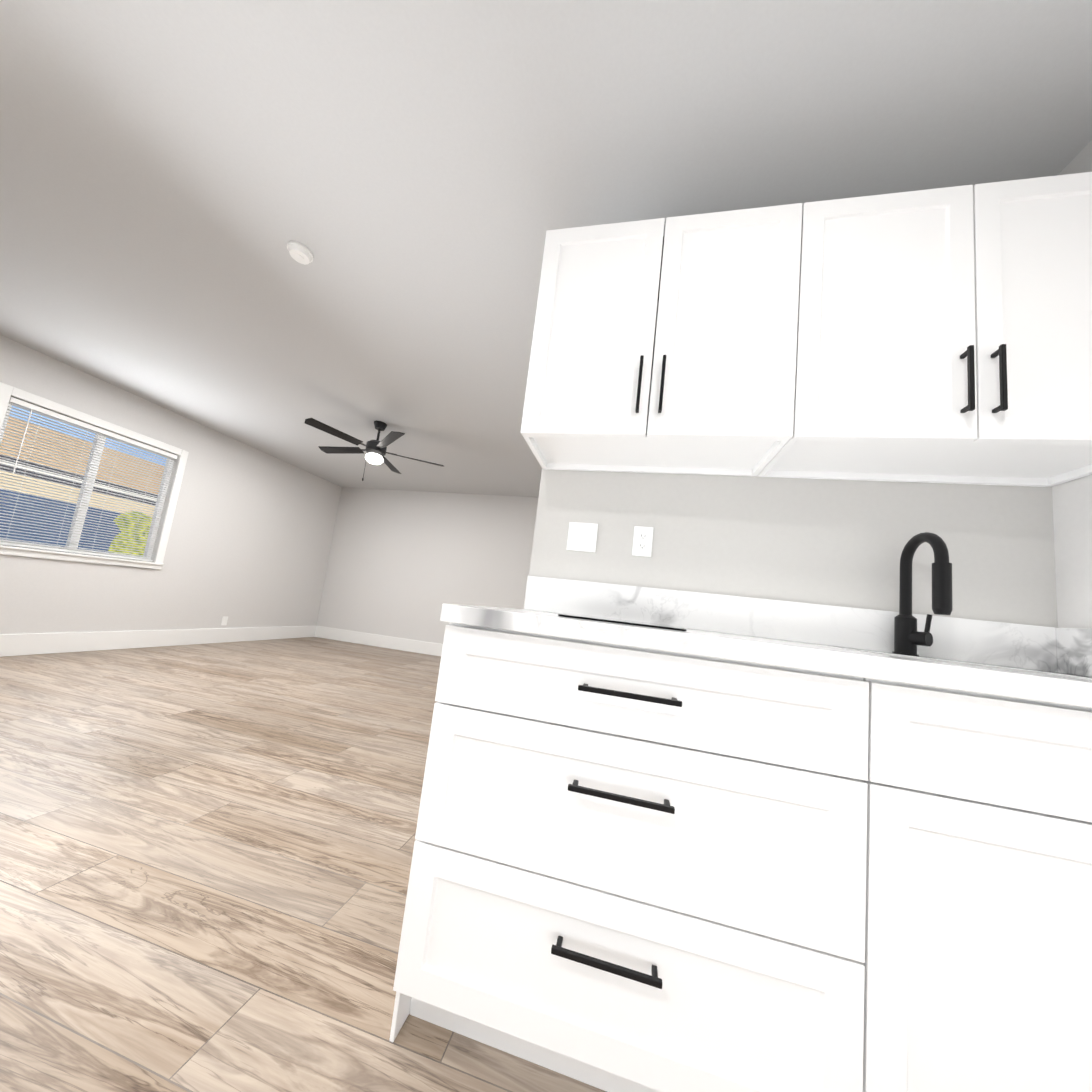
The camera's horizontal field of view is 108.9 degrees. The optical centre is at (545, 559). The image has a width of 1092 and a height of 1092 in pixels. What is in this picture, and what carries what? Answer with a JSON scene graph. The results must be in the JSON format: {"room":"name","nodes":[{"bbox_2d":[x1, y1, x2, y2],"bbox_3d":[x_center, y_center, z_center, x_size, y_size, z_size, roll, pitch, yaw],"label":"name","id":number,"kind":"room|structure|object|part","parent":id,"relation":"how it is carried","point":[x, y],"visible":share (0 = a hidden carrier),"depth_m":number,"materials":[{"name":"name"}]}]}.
{"room":"kitchen","nodes":[
{"label":"kitchen","id":0,"kind":"room"},
{"bbox_2d":[0,335,341,633],"bbox_3d":[-4.711,-0.623,2.364,0.120,2.580,8.900,5,-7,13],"label":"wall","id":1,"kind":"structure","parent":0,"point":[249,543],"depth_m":4.60,"materials":[{"name":"beige paint"}]},
{"bbox_2d":[0,382,188,569],"bbox_3d":[-4.358,-0.660,3.729,0.143,1.365,1.380,5,-7,13],"label":"window","id":2,"kind":"structure","parent":1,"relation":"in","point":[7,392],"depth_m":3.75,"materials":[{"name":"white wood"}]},
{"bbox_2d":[0,397,176,561],"bbox_3d":[-4.352,-0.659,3.728,0.046,1.205,1.214,5,-7,13],"label":"window blinds","id":3,"kind":"object","parent":2,"relation":"attached to","point":[57,416],"visible":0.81,"depth_m":3.63,"materials":[{"name":"white plastic"}]},
{"bbox_2d":[0,626,315,656],"bbox_3d":[-4.782,0.564,2.206,0.016,0.185,8.900,5,-7,13],"label":"baseboard","id":4,"kind":"structure","parent":1,"relation":"attached to","point":[27,644],"depth_m":4.11,"materials":[{"name":"white wood"}]},
{"bbox_2d":[221,616,227,625],"bbox_3d":[-4.149,0.792,5.038,0.006,0.115,0.070,5,-7,13],"label":"outlet","id":5,"kind":"object","parent":1,"relation":"attached to","point":[224,620],"visible":1,"depth_m":5.04,"materials":[{"name":"white plastic"}]},
{"bbox_2d":[0,637,606,1091],"bbox_3d":[-1.681,0.997,1.616,6.975,0.100,9.200,5,-7,13],"label":"floor","id":6,"kind":"structure","parent":0,"point":[206,853],"depth_m":1.21,"materials":[{"name":"wood"}]},
{"bbox_2d":[389,532,1091,1091],"bbox_3d":[0.629,0.487,0.996,1.692,1.289,0.716,5,-7,13],"label":"base cabinet","id":7,"kind":"object","parent":6,"relation":"on","point":[669,840],"visible":1,"depth_m":0.72,"materials":[{"name":"white paint"}]},
{"bbox_2d":[558,614,686,631],"bbox_3d":[0.231,0.186,1.181,0.305,0.006,0.520,5,-7,13],"label":"cooktop","id":8,"kind":"object","parent":7,"relation":"in","point":[602,619],"depth_m":0.95,"materials":[{"name":"grey"}]},
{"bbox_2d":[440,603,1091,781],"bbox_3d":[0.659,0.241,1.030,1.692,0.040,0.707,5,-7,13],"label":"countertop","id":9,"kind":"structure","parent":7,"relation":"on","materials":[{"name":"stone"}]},
{"bbox_2d":[892,532,952,656],"bbox_3d":[1.140,0.104,1.174,0.080,0.375,0.202,5,-7,13],"label":"faucet","id":10,"kind":"object","parent":7,"relation":"on","point":[908,638],"depth_m":1.20,"materials":[{"name":"black metal"}]},
{"bbox_2d":[316,487,538,643],"bbox_3d":[-1.482,0.215,6.197,4.800,2.580,0.120,5,-7,13],"label":"wall","id":11,"kind":"structure","parent":0,"point":[404,564],"depth_m":6.27,"materials":[{"name":"beige paint"}]},
{"bbox_2d":[315,626,442,655],"bbox_3d":[-1.568,1.393,5.973,4.664,0.185,0.016,5,-7,13],"label":"baseboard","id":12,"kind":"structure","parent":11,"relation":"attached to","point":[410,645],"depth_m":6.21,"materials":[{"name":"white wood"}]},
{"bbox_2d":[0,0,1091,496],"bbox_3d":[-1.374,-1.646,1.936,6.975,0.100,9.200,5,-7,13],"label":"ceiling","id":13,"kind":"structure","parent":0,"point":[418,178],"depth_m":1.48,"materials":[{"name":"white paint"}]},
{"bbox_2d":[287,241,313,264],"bbox_3d":[-1.254,-1.555,1.989,0.114,0.038,0.114,5,-7,13],"label":"smoke detector","id":14,"kind":"object","parent":13,"relation":"attached to","point":[300,253],"visible":0.98,"depth_m":1.97,"materials":[{"name":"white plastic"}]},
{"bbox_2d":[304,418,443,480],"bbox_3d":[-1.766,-1.079,3.953,1.259,0.624,1.294,5,-7,13],"label":"ceiling fan","id":15,"kind":"object","parent":13,"relation":"hanging from","point":[375,450],"visible":1,"depth_m":3.87,"materials":[{"name":"black metal"}]},
{"bbox_3d":[-1.727,-1.015,3.927,0.170,0.105,0.170,5,-7,13],"label":"globe","id":16,"kind":"part","parent":15,"relation":"part of","materials":[{"name":"white glass"}]},
{"bbox_2d":[526,469,1057,672],"bbox_3d":[0.852,-0.085,1.466,1.815,2.580,0.120,5,-7,13],"label":"wall","id":17,"kind":"structure","parent":0,"point":[832,542],"depth_m":1.39,"materials":[{"name":"beige paint"}]},
{"bbox_2d":[566,522,597,551],"bbox_3d":[0.144,-0.090,1.556,0.116,0.116,0.009,5,-7,13],"label":"switch plate","id":18,"kind":"object","parent":17,"relation":"attached to","point":[582,537],"visible":1,"depth_m":1.55,"materials":[{"name":"white plastic"}]},
{"bbox_2d":[632,526,653,556],"bbox_3d":[0.372,-0.070,1.503,0.072,0.116,0.009,5,-7,13],"label":"electrical outlet plate","id":19,"kind":"object","parent":17,"relation":"attached to","point":[642,540],"visible":1,"depth_m":1.50,"materials":[{"name":"white plastic"}]},
{"bbox_2d":[520,202,811,476],"bbox_3d":[0.392,-0.743,1.423,0.821,0.765,0.344,5,-7,13],"label":"upper cabinet","id":20,"kind":"object","parent":17,"relation":"attached to","point":[675,346],"depth_m":1.26,"materials":[{"name":"white paint"}]},
{"bbox_2d":[523,575,1057,672],"bbox_3d":[0.732,0.203,1.375,1.672,0.135,0.020,5,-7,13],"label":"backsplash","id":21,"kind":"structure","parent":17,"relation":"attached to","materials":[{"name":"stone"}]},
{"bbox_2d":[764,172,1091,486],"bbox_3d":[1.211,-0.670,1.232,0.867,0.765,0.344,5,-7,13],"label":"upper cabinet","id":22,"kind":"object","parent":17,"relation":"attached to","point":[940,335],"depth_m":1.09,"materials":[{"name":"white paint"}]},
{"bbox_2d":[1052,140,1091,676],"bbox_3d":[1.154,-0.359,-1.094,0.120,2.580,4.780,5,-7,13],"label":"wall","id":23,"kind":"structure","parent":0,"point":[1072,511],"depth_m":1.18,"materials":[{"name":"beige paint"}]},
{"label":"outside","id":24,"kind":"structure","parent":0,"visible":0},
{"bbox_2d":[0,406,166,557],"bbox_3d":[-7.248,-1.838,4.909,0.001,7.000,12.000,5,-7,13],"label":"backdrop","id":25,"kind":"structure","parent":24,"point":[68,486],"depth_m":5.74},
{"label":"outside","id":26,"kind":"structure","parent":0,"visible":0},
{"bbox_2d":[108,511,151,559],"bbox_3d":[-6.182,0.113,5.822,0.565,1.669,0.619,5,-7,13],"label":"tree","id":27,"kind":"object","parent":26,"point":[132,551],"depth_m":5.67,"materials":[{"name":"green plant"}]}
]}

